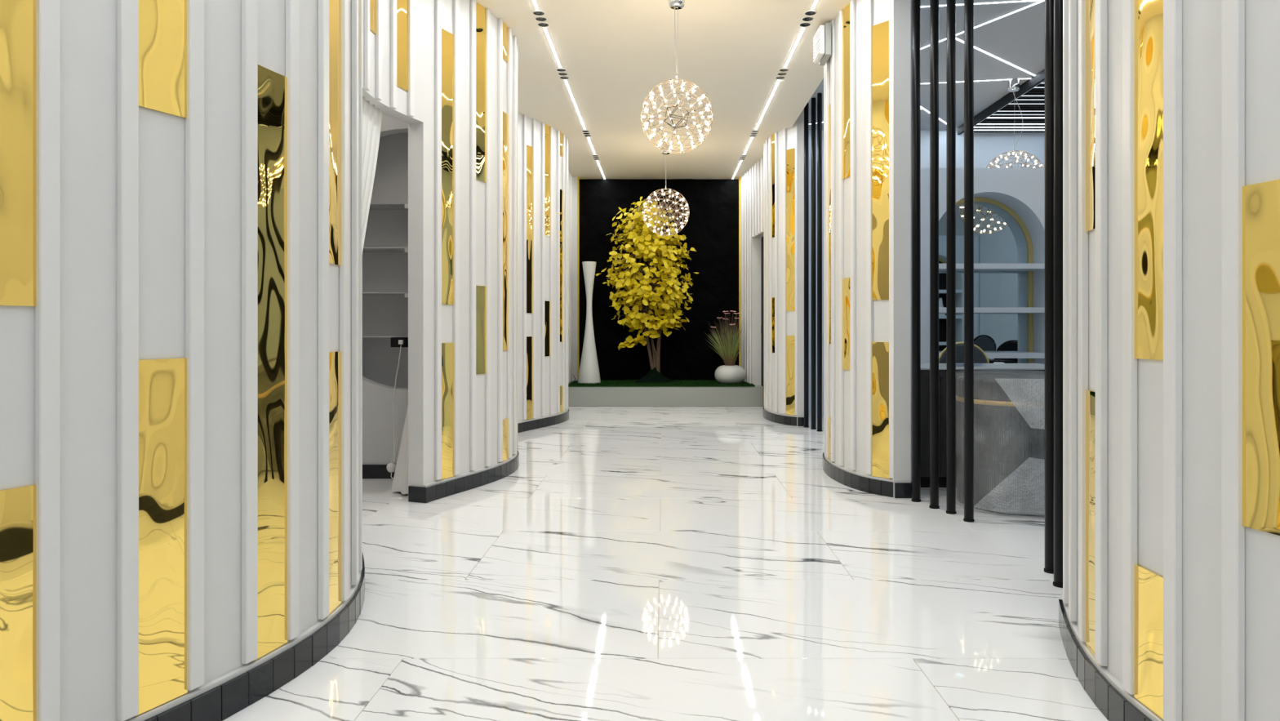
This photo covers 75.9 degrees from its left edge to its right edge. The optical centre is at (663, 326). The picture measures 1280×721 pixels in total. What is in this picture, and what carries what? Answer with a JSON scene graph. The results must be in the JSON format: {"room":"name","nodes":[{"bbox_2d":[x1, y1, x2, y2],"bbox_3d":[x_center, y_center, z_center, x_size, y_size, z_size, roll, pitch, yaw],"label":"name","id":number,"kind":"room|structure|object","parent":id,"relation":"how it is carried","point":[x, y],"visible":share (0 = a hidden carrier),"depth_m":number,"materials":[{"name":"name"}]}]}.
{"room":"hallway","nodes":[
{"label":"hallway","id":0,"kind":"room"},
{"bbox_2d":[0,0,568,720],"bbox_3d":[-1.357,-0.535,3.748,0.570,3.150,13.591,0,0,0],"label":"wall","id":1,"kind":"structure","parent":0,"point":[181,180],"depth_m":2.19,"materials":[{"name":"white paint"}]},
{"bbox_2d":[143,553,364,720],"bbox_3d":[-1.290,0.994,0.316,0.454,0.092,6.637,0,0,0],"label":"baseboard","id":2,"kind":"structure","parent":1,"relation":"attached to","point":[219,703],"depth_m":2.32,"materials":[{"name":"tile"}]},
{"bbox_2d":[391,406,408,493],"bbox_3d":[-1.530,-0.117,5.226,0.387,2.285,0.414,0,0,0],"label":"curtain","id":3,"kind":"object","parent":1,"relation":"hanging from","point":[400,482],"visible":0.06,"depth_m":5.11,"materials":[{"name":"white fabric"}]},
{"bbox_2d":[408,485,426,502],"bbox_3d":[-1.455,0.994,4.859,0.128,0.092,0.012,0,0,21],"label":"baseboard","id":4,"kind":"structure","parent":1,"relation":"attached to","point":[415,494],"depth_m":4.85,"materials":[{"name":"tile"}]},
{"bbox_2d":[426,408,568,502],"bbox_3d":[-1.290,0.994,7.681,0.453,0.092,5.672,0,0,0],"label":"baseboard","id":5,"kind":"structure","parent":1,"relation":"attached to","point":[438,491],"depth_m":5.42,"materials":[{"name":"tile"}]},
{"bbox_2d":[362,113,408,464],"bbox_3d":[-2.635,-0.535,5.815,2.430,3.150,0.370,0,0,0],"label":"wall","id":6,"kind":"structure","parent":0,"point":[385,247],"depth_m":5.96,"materials":[{"name":"grey paint"}]},
{"bbox_2d":[362,464,395,478],"bbox_3d":[-2.650,0.993,5.621,2.400,0.095,0.018,0,0,0],"label":"baseboard","id":7,"kind":"structure","parent":6,"relation":"attached to","point":[369,471],"depth_m":5.61,"materials":[{"name":"tile"}]},
{"bbox_2d":[362,247,408,252],"bbox_3d":[-1.985,-0.544,5.805,0.970,0.009,0.290,0,0,0],"label":"shelf","id":8,"kind":"object","parent":6,"relation":"attached to","point":[365,249],"depth_m":5.73,"materials":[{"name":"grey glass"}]},
{"bbox_2d":[362,292,408,294],"bbox_3d":[-1.985,-0.234,5.805,0.970,0.009,0.290,0,0,0],"label":"shelf","id":9,"kind":"object","parent":6,"relation":"attached to","point":[363,293],"depth_m":5.69,"materials":[{"name":"grey glass"}]},
{"bbox_2d":[362,335,408,337],"bbox_3d":[-1.985,0.070,5.805,0.970,0.009,0.290,0,0,0],"label":"shelf","id":10,"kind":"object","parent":6,"relation":"attached to","point":[362,335],"depth_m":5.70,"materials":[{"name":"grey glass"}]},
{"bbox_2d":[369,203,408,209],"bbox_3d":[-1.985,-0.850,5.805,0.970,0.009,0.290,0,0,0],"label":"shelf","id":11,"kind":"object","parent":6,"relation":"attached to","point":[373,206],"depth_m":5.75,"materials":[{"name":"grey glass"}]},
{"bbox_2d":[390,337,408,346],"bbox_3d":[-1.800,0.106,5.590,0.110,0.068,0.080,0,0,0],"label":"power outlet","id":12,"kind":"object","parent":6,"relation":"attached to","point":[394,341],"visible":0.92,"depth_m":5.57,"materials":[{"name":"black"}]},
{"bbox_2d":[386,345,401,482],"bbox_3d":[-1.790,0.582,5.504,0.085,0.914,0.230,0,0,-35],"label":"cord","id":13,"kind":"object","parent":12,"relation":"hanging from","point":[391,466],"visible":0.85,"depth_m":5.55,"materials":[{"name":"white plastic"}]},
{"bbox_2d":[362,0,423,124],"bbox_3d":[-1.516,-1.660,4.229,0.247,0.900,1.321,0,0,-3],"label":"wall","id":14,"kind":"structure","parent":0,"point":[393,30],"depth_m":4.55,"materials":[{"name":"white paint"}]},
{"bbox_2d":[362,97,382,250],"bbox_3d":[-1.607,-0.125,4.161,0.075,2.270,0.946,0,0,-1],"label":"curtain","id":15,"kind":"object","parent":14,"relation":"hanging from","point":[371,116],"visible":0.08,"depth_m":4.43,"materials":[{"name":"white fabric"}]},
{"bbox_2d":[568,170,580,383],"bbox_3d":[-1.293,-0.535,11.125,0.214,3.150,1.250,0,0,0],"label":"wall","id":16,"kind":"structure","parent":0,"point":[574,183],"depth_m":11.56,"materials":[{"name":"white paint"}]},
{"bbox_2d":[580,178,737,380],"bbox_3d":[0.000,-0.535,11.782,2.600,3.150,0.176,0,0,0],"label":"wall","id":17,"kind":"structure","parent":0,"point":[711,228],"depth_m":11.72,"materials":[{"name":"black paint"}]},
{"bbox_2d":[475,0,852,179],"bbox_3d":[-1.420,-2.310,4.400,5.560,0.400,15.200,0,0,0],"label":"ceiling","id":18,"kind":"structure","parent":0,"point":[612,53],"depth_m":6.84,"materials":[{"name":"white paint"}]},
{"bbox_2d":[531,0,538,8],"bbox_3d":[-0.838,-2.108,4.565,0.025,0.003,1.740,0,0,0],"label":"recessed light","id":19,"kind":"object","parent":18,"relation":"in","point":[534,2],"visible":1,"depth_m":5.36,"materials":[{"name":"white plastic"}]},
{"bbox_2d":[532,10,545,16],"bbox_3d":[-0.838,-2.107,5.515,0.088,0.005,0.088,0,0,0],"label":"recessed light","id":20,"kind":"object","parent":18,"relation":"in","point":[540,13],"visible":1,"depth_m":5.51,"materials":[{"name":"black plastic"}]},
{"bbox_2d":[534,16,547,22],"bbox_3d":[-0.838,-2.107,5.620,0.088,0.005,0.088,0,0,0],"label":"recessed light","id":21,"kind":"object","parent":18,"relation":"in","point":[541,19],"visible":1,"depth_m":5.62,"materials":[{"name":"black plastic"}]},
{"bbox_2d":[537,22,549,26],"bbox_3d":[-0.838,-2.107,5.725,0.088,0.005,0.088,0,0,0],"label":"recessed light","id":22,"kind":"object","parent":18,"relation":"in","point":[540,24],"visible":1,"depth_m":5.72,"materials":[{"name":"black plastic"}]},
{"bbox_2d":[543,28,561,66],"bbox_3d":[-0.838,-2.108,6.230,0.025,0.003,0.850,0,0,0],"label":"strip light","id":23,"kind":"object","parent":18,"relation":"in","point":[545,30],"visible":1,"depth_m":6.18,"materials":[{"name":"white plastic"}]},
{"bbox_2d":[555,67,566,71],"bbox_3d":[-0.838,-2.107,6.735,0.088,0.005,0.088,0,0,0],"label":"recessed light","id":24,"kind":"object","parent":18,"relation":"in","point":[560,69],"visible":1,"depth_m":6.73,"materials":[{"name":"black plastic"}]},
{"bbox_2d":[557,71,568,75],"bbox_3d":[-0.838,-2.107,6.840,0.088,0.005,0.088,0,0,0],"label":"recessed light","id":25,"kind":"object","parent":18,"relation":"in","point":[562,73],"visible":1,"depth_m":6.84,"materials":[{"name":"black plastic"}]},
{"bbox_2d":[559,75,569,79],"bbox_3d":[-0.838,-2.107,6.945,0.088,0.005,0.088,0,0,0],"label":"recessed light","id":26,"kind":"object","parent":18,"relation":"in","point":[561,77],"visible":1,"depth_m":6.94,"materials":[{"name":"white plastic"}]},
{"bbox_2d":[564,80,586,129],"bbox_3d":[-0.838,-2.108,7.895,0.025,0.003,1.740,0,0,0],"label":"recessed light","id":27,"kind":"object","parent":18,"relation":"in","point":[565,81],"visible":1,"depth_m":7.75,"materials":[{"name":"white plastic"}]},
{"bbox_2d":[586,137,595,154],"bbox_3d":[-0.838,-2.108,9.585,0.025,0.003,0.900,0,0,0],"label":"recessed light","id":28,"kind":"object","parent":18,"relation":"in","point":[588,139],"visible":1,"depth_m":9.55,"materials":[{"name":"white plastic"}]},
{"bbox_2d":[596,160,605,178],"bbox_3d":[-0.838,-2.108,11.053,0.025,0.003,1.295,0,0,0],"label":"recessed light","id":29,"kind":"object","parent":18,"relation":"in","point":[597,162],"visible":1,"depth_m":10.96,"materials":[{"name":"white plastic"}]},
{"bbox_2d":[641,144,689,235],"bbox_3d":[0.028,-1.583,9.540,0.554,1.053,0.553,0,0,0],"label":"globe chandelier","id":30,"kind":"object","parent":18,"relation":"hanging from","point":[661,233],"visible":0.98,"depth_m":9.49,"materials":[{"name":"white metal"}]},
{"bbox_2d":[640,0,713,153],"bbox_3d":[0.084,-1.601,5.160,0.458,1.017,0.457,0,0,0],"label":"globe chandelier","id":31,"kind":"object","parent":18,"relation":"hanging from","point":[677,5],"visible":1,"depth_m":5.13,"materials":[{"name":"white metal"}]},
{"bbox_2d":[732,160,742,178],"bbox_3d":[0.990,-2.108,11.053,0.025,0.003,1.295,0,0,0],"label":"recessed light","id":32,"kind":"object","parent":18,"relation":"in","point":[740,161],"visible":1,"depth_m":10.94,"materials":[{"name":"white plastic"}]},
{"bbox_2d":[743,137,753,154],"bbox_3d":[0.990,-2.108,9.585,0.025,0.003,0.900,0,0,0],"label":"recessed light","id":33,"kind":"object","parent":18,"relation":"in","point":[751,138],"visible":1,"depth_m":9.55,"materials":[{"name":"white plastic"}]},
{"bbox_2d":[755,80,780,129],"bbox_3d":[0.990,-2.108,7.895,0.025,0.003,1.740,0,0,0],"label":"recessed light","id":34,"kind":"object","parent":18,"relation":"in","point":[778,81],"visible":1,"depth_m":7.74,"materials":[{"name":"white plastic"}]},
{"bbox_2d":[774,75,785,79],"bbox_3d":[0.990,-2.107,6.945,0.088,0.005,0.088,0,0,0],"label":"recessed light","id":35,"kind":"object","parent":18,"relation":"in","point":[777,77],"visible":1,"depth_m":6.94,"materials":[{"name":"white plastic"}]},
{"bbox_2d":[776,71,786,75],"bbox_3d":[0.990,-2.107,6.840,0.088,0.005,0.088,0,0,0],"label":"recessed light","id":36,"kind":"object","parent":18,"relation":"in","point":[781,73],"visible":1,"depth_m":6.84,"materials":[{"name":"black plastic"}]},
{"bbox_2d":[778,67,789,71],"bbox_3d":[0.990,-2.107,6.735,0.088,0.005,0.088,0,0,0],"label":"recessed light","id":37,"kind":"object","parent":18,"relation":"in","point":[784,69],"visible":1,"depth_m":6.73,"materials":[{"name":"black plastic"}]},
{"bbox_2d":[783,28,804,66],"bbox_3d":[0.990,-2.108,6.230,0.025,0.003,0.850,0,0,0],"label":"strip light","id":38,"kind":"object","parent":18,"relation":"in","point":[802,31],"visible":1,"depth_m":6.18,"materials":[{"name":"white plastic"}]},
{"bbox_2d":[798,22,811,26],"bbox_3d":[0.990,-2.107,5.725,0.088,0.005,0.088,0,0,0],"label":"recessed light","id":39,"kind":"object","parent":18,"relation":"in","point":[803,24],"visible":1,"depth_m":5.72,"materials":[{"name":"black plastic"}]},
{"bbox_2d":[801,16,813,22],"bbox_3d":[0.990,-2.107,5.620,0.088,0.005,0.088,0,0,0],"label":"recessed light","id":40,"kind":"object","parent":18,"relation":"in","point":[806,19],"visible":1,"depth_m":5.62,"materials":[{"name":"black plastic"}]},
{"bbox_2d":[804,10,817,16],"bbox_3d":[0.990,-2.107,5.515,0.088,0.005,0.088,0,0,0],"label":"recessed light","id":41,"kind":"object","parent":18,"relation":"in","point":[809,13],"visible":1,"depth_m":5.51,"materials":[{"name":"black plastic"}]},
{"bbox_2d":[810,0,818,8],"bbox_3d":[0.990,-2.108,4.565,0.025,0.003,1.740,0,0,0],"label":"recessed light","id":42,"kind":"object","parent":18,"relation":"in","point":[815,2],"visible":1,"depth_m":5.36,"materials":[{"name":"white plastic"}]},
{"bbox_2d":[221,406,1108,720],"bbox_3d":[1.192,1.115,4.486,12.016,0.150,15.372,0,0,0],"label":"floor","id":43,"kind":"structure","parent":0,"point":[633,563],"depth_m":3.14,"materials":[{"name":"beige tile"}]},
{"bbox_2d":[568,381,763,406],"bbox_3d":[0.000,0.909,11.200,2.600,0.262,1.080,0,0,0],"label":"plinth","id":44,"kind":"object","parent":43,"relation":"on","point":[578,396],"visible":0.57,"depth_m":10.66,"materials":[{"name":"grey paint"}]},
{"bbox_2d":[568,378,755,386],"bbox_3d":[-0.032,0.760,11.174,2.445,0.036,1.052,0,0,0],"label":"mat","id":45,"kind":"object","parent":44,"relation":"on","point":[603,383],"visible":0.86,"depth_m":10.87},
{"bbox_2d":[573,261,600,383],"bbox_3d":[-1.046,-0.057,11.130,0.394,1.642,0.312,0,0,0],"label":"floor vase","id":46,"kind":"object","parent":45,"relation":"on","point":[588,372],"visible":1,"depth_m":11.06,"materials":[{"name":"white ceramic"}]},
{"bbox_2d":[595,196,698,382],"bbox_3d":[-0.217,-0.512,11.210,1.447,2.544,0.882,0,0,0],"label":"tree","id":47,"kind":"object","parent":45,"relation":"on","point":[651,292],"visible":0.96,"depth_m":11.08,"materials":[{"name":"yellow plant"}]},
{"bbox_2d":[706,310,745,383],"bbox_3d":[0.834,0.274,11.121,0.541,0.980,0.521,0,0,34],"label":"potted plant","id":48,"kind":"object","parent":45,"relation":"on","point":[731,373],"visible":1,"depth_m":11.03,"materials":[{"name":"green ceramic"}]},
{"bbox_2d":[803,102,808,426],"bbox_3d":[1.482,-0.640,8.500,0.055,3.360,0.055,0,0,0],"label":"pole","id":49,"kind":"object","parent":43,"relation":"on","point":[806,107],"visible":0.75,"depth_m":8.48,"materials":[{"name":"black metal"}]},
{"bbox_2d":[810,97,816,429],"bbox_3d":[1.526,-0.640,8.330,0.055,3.360,0.055,0,0,0],"label":"pole","id":50,"kind":"object","parent":43,"relation":"on","point":[813,100],"visible":1,"depth_m":8.31,"materials":[{"name":"black metal"}]},
{"bbox_2d":[817,93,822,431],"bbox_3d":[1.555,-0.640,8.160,0.055,3.360,0.055,0,0,0],"label":"pole","id":51,"kind":"object","parent":43,"relation":"on","point":[819,95],"visible":1,"depth_m":8.14,"materials":[{"name":"black metal"}]},
{"bbox_2d":[911,0,920,502],"bbox_3d":[1.508,-0.640,4.890,0.055,3.360,0.055,0,0,0],"label":"pole","id":52,"kind":"object","parent":43,"relation":"on","point":[916,4],"visible":1,"depth_m":4.87,"materials":[{"name":"black metal"}]},
{"bbox_2d":[928,0,939,508],"bbox_3d":[1.557,-0.640,4.710,0.055,3.360,0.055,0,0,0],"label":"pole","id":53,"kind":"object","parent":43,"relation":"on","point":[934,4],"visible":1,"depth_m":4.69,"materials":[{"name":"black metal"}]},
{"bbox_2d":[946,0,956,514],"bbox_3d":[1.606,-0.640,4.576,0.055,3.360,0.055,0,0,0],"label":"pole","id":54,"kind":"object","parent":43,"relation":"on","point":[950,4],"visible":1,"depth_m":4.56,"materials":[{"name":"black metal"}]},
{"bbox_2d":[938,342,989,363],"bbox_3d":[2.320,0.579,6.540,0.417,0.926,0.420,0,0,0],"label":"chair","id":55,"kind":"object","parent":43,"relation":"on","point":[980,356],"visible":0.23,"depth_m":6.33,"materials":[{"name":"grey fabric"}]},
{"bbox_2d":[963,0,974,522],"bbox_3d":[1.636,-0.640,4.390,0.055,3.360,0.055,0,0,0],"label":"pole","id":56,"kind":"object","parent":43,"relation":"on","point":[968,4],"visible":1,"depth_m":4.37,"materials":[{"name":"black metal"}]},
{"bbox_2d":[920,363,1044,487],"bbox_3d":[2.140,0.652,5.610,1.140,0.775,0.680,0,0,0],"label":"reception desk","id":57,"kind":"object","parent":43,"relation":"on","point":[1038,369],"visible":0.19,"depth_m":5.31,"materials":[{"name":"grey stone"}]},
{"bbox_2d":[955,363,984,364],"bbox_3d":[2.060,0.254,5.550,0.220,0.008,0.100,0,0,0],"label":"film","id":58,"kind":"object","parent":57,"relation":"on","point":[958,363],"visible":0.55,"depth_m":5.55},
{"bbox_2d":[955,374,1044,515],"bbox_3d":[2.094,0.652,4.824,0.787,0.776,0.792,0,0,-4],"label":"reception desk","id":59,"kind":"object","parent":43,"relation":"on","point":[1009,410],"visible":0.47,"depth_m":4.53,"materials":[{"name":"grey"}]},
{"bbox_2d":[1044,0,1053,573],"bbox_3d":[1.645,-0.640,3.480,0.055,3.360,0.055,0,0,0],"label":"pole","id":60,"kind":"object","parent":43,"relation":"on","point":[1049,4],"visible":0.72,"depth_m":3.46,"materials":[{"name":"black metal"}]},
{"bbox_2d":[1053,0,1062,587],"bbox_3d":[1.595,-0.640,3.294,0.055,3.360,0.055,0,0,0],"label":"pole","id":61,"kind":"object","parent":43,"relation":"on","point":[1058,4],"visible":0.67,"depth_m":3.28,"materials":[{"name":"black metal"}]},
{"bbox_2d":[737,156,764,385],"bbox_3d":[1.184,-0.666,10.850,0.236,2.888,1.800,0,0,0],"label":"wall","id":62,"kind":"structure","parent":0,"point":[750,185],"depth_m":10.93,"materials":[{"name":"white paint"}]},
{"bbox_2d":[760,235,764,406],"bbox_3d":[1.343,-0.535,10.460,0.115,3.150,0.920,0,0,0],"label":"door","id":63,"kind":"structure","parent":62,"relation":"in","point":[762,237],"depth_m":10.73,"materials":[{"name":"black"}]},
{"bbox_2d":[764,108,804,426],"bbox_3d":[1.331,-0.640,9.345,0.349,3.360,1.520,0,0,0],"label":"wall","id":64,"kind":"structure","parent":0,"point":[784,150],"depth_m":8.74,"materials":[{"name":"white paint"}]},
{"bbox_2d":[763,406,796,426],"bbox_3d":[1.279,0.994,9.340,0.263,0.092,1.502,0,0,0],"label":"baseboard","id":65,"kind":"structure","parent":64,"relation":"attached to","point":[784,420],"depth_m":8.80,"materials":[{"name":"tile"}]},
{"bbox_2d":[797,417,804,426],"bbox_3d":[1.463,0.994,8.630,0.116,0.092,0.116,0,0,0],"label":"baseboard","id":66,"kind":"structure","parent":64,"relation":"attached to","point":[800,420],"depth_m":8.57,"materials":[{"name":"tile"}]},
{"bbox_2d":[823,0,911,497],"bbox_3d":[1.366,-0.640,5.745,0.418,3.360,1.520,0,0,0],"label":"wall","id":67,"kind":"structure","parent":0,"point":[868,71],"depth_m":5.16,"materials":[{"name":"white paint"}]},
{"bbox_2d":[813,22,831,66],"bbox_3d":[1.109,-1.971,5.730,0.084,0.222,0.240,0,0,0],"label":"emergency light","id":68,"kind":"object","parent":67,"relation":"attached to","point":[822,42],"visible":1,"depth_m":5.62,"materials":[{"name":"grey paint"}]},
{"bbox_2d":[813,25,824,63],"bbox_3d":[1.091,-1.970,5.730,0.036,0.200,0.220,0,0,0],"label":"diffuser","id":69,"kind":"object","parent":68,"relation":"attached to","point":[819,38],"depth_m":5.66,"materials":[{"name":"white plastic"}]},
{"bbox_2d":[822,452,893,497],"bbox_3d":[1.279,0.994,5.740,0.263,0.092,1.502,0,0,0],"label":"baseboard","id":70,"kind":"structure","parent":67,"relation":"attached to","point":[882,487],"depth_m":5.22,"materials":[{"name":"tile"}]},
{"bbox_2d":[894,481,911,497],"bbox_3d":[1.463,0.994,5.030,0.116,0.092,0.116,0,0,0],"label":"baseboard","id":71,"kind":"structure","parent":67,"relation":"attached to","point":[902,490],"depth_m":4.97,"materials":[{"name":"tile"}]},
{"bbox_2d":[808,0,1044,130],"bbox_3d":[4.280,-2.415,4.400,5.840,0.190,15.200,0,0,0],"label":"ceiling","id":72,"kind":"structure","parent":0,"point":[1017,38],"depth_m":6.94,"materials":[{"name":"grey paint"}]},
{"bbox_2d":[920,106,946,124],"bbox_3d":[2.885,-2.318,8.885,0.029,0.003,1.818,0,0,36],"label":"recessed light","id":73,"kind":"object","parent":72,"relation":"in","point":[925,109],"visible":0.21,"depth_m":8.86,"materials":[{"name":"white plastic"}]},
{"bbox_2d":[920,77,1031,84],"bbox_3d":[2.595,-2.318,7.805,1.715,0.003,0.026,0,0,10],"label":"recessed light","id":74,"kind":"object","parent":72,"relation":"in","point":[1030,77],"visible":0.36,"depth_m":7.72,"materials":[{"name":"white plastic"}]},
{"bbox_2d":[920,0,1044,49],"bbox_3d":[2.335,-2.318,6.505,0.028,0.003,1.562,0,0,-29],"label":"recessed light","id":75,"kind":"object","parent":72,"relation":"in","point":[1039,2],"visible":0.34,"depth_m":6.16,"materials":[{"name":"white plastic"}]},
{"bbox_2d":[920,0,1044,7],"bbox_3d":[2.210,-2.318,5.895,1.031,0.003,0.026,0,0,8],"label":"recessed light","id":76,"kind":"object","parent":72,"relation":"in","point":[978,3],"visible":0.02,"depth_m":5.87,"materials":[{"name":"white plastic"}]},
{"bbox_2d":[955,37,1035,75],"bbox_3d":[2.870,-2.318,7.065,1.536,0.003,0.027,0,0,-42],"label":"recessed light","id":77,"kind":"object","parent":72,"relation":"in","point":[957,38],"visible":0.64,"depth_m":7.09,"materials":[{"name":"white plastic"}]},
{"bbox_2d":[957,68,1044,134],"bbox_3d":[4.020,-2.277,7.880,1.180,0.084,3.360,0,0,0],"label":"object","id":78,"kind":"structure","parent":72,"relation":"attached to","point":[1004,115],"depth_m":8.65,"materials":[{"name":"black"}]},
{"bbox_2d":[986,78,1044,168],"bbox_3d":[3.300,-1.704,7.720,0.566,1.231,0.565,0,0,0],"label":"globe chandelier","id":79,"kind":"object","parent":72,"relation":"hanging from","point":[1013,84],"visible":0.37,"depth_m":7.68,"materials":[{"name":"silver metal"}]},
{"bbox_2d":[808,130,1044,414],"bbox_3d":[3.025,-0.640,9.770,3.450,3.360,0.160,0,0,0],"label":"wall","id":80,"kind":"structure","parent":0,"point":[988,146],"depth_m":9.69,"materials":[{"name":"white paint"}]},
{"bbox_2d":[920,168,1044,364],"bbox_3d":[3.345,-0.158,7.160,2.530,2.395,0.320,0,0,0],"label":"wall right room partition","id":81,"kind":"structure","parent":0,"point":[1009,203],"depth_m":7.28,"materials":[{"name":"white paint"}]},
{"bbox_2d":[938,199,1028,363],"bbox_3d":[2.785,-0.300,7.311,1.040,1.820,0.019,0,0,0],"label":"mirror","id":82,"kind":"object","parent":81,"relation":"attached to","point":[1001,236],"depth_m":7.30,"materials":[{"name":"mirror"}]},
{"bbox_2d":[938,263,1044,271],"bbox_3d":[2.785,-0.517,7.140,0.996,0.045,0.280,0,0,0],"label":"shelf","id":83,"kind":"object","parent":81,"relation":"attached to","point":[942,267],"depth_m":7.00,"materials":[{"name":"white paint"}]},
{"bbox_2d":[938,306,1044,313],"bbox_3d":[2.785,-0.142,7.140,0.996,0.045,0.280,0,0,0],"label":"shelf","id":84,"kind":"object","parent":81,"relation":"attached to","point":[941,309],"depth_m":7.00,"materials":[{"name":"white paint"}]},
{"bbox_2d":[938,351,1044,358],"bbox_3d":[2.785,0.247,7.140,0.996,0.045,0.280,0,0,0],"label":"shelf","id":85,"kind":"object","parent":81,"relation":"attached to","point":[989,354],"depth_m":7.00,"materials":[{"name":"white paint"}]},
{"bbox_2d":[1061,0,1279,720],"bbox_3d":[1.349,-0.640,2.020,0.347,3.360,1.794,0,0,0],"label":"wall","id":86,"kind":"structure","parent":0,"point":[1171,590],"depth_m":1.90,"materials":[{"name":"white paint"}]},
{"bbox_2d":[1058,599,1152,720],"bbox_3d":[1.282,0.994,1.987,0.233,0.092,1.736,0,0,0],"label":"baseboard","id":87,"kind":"structure","parent":86,"relation":"attached to","point":[1113,704],"depth_m":2.26,"materials":[{"name":"tile"}]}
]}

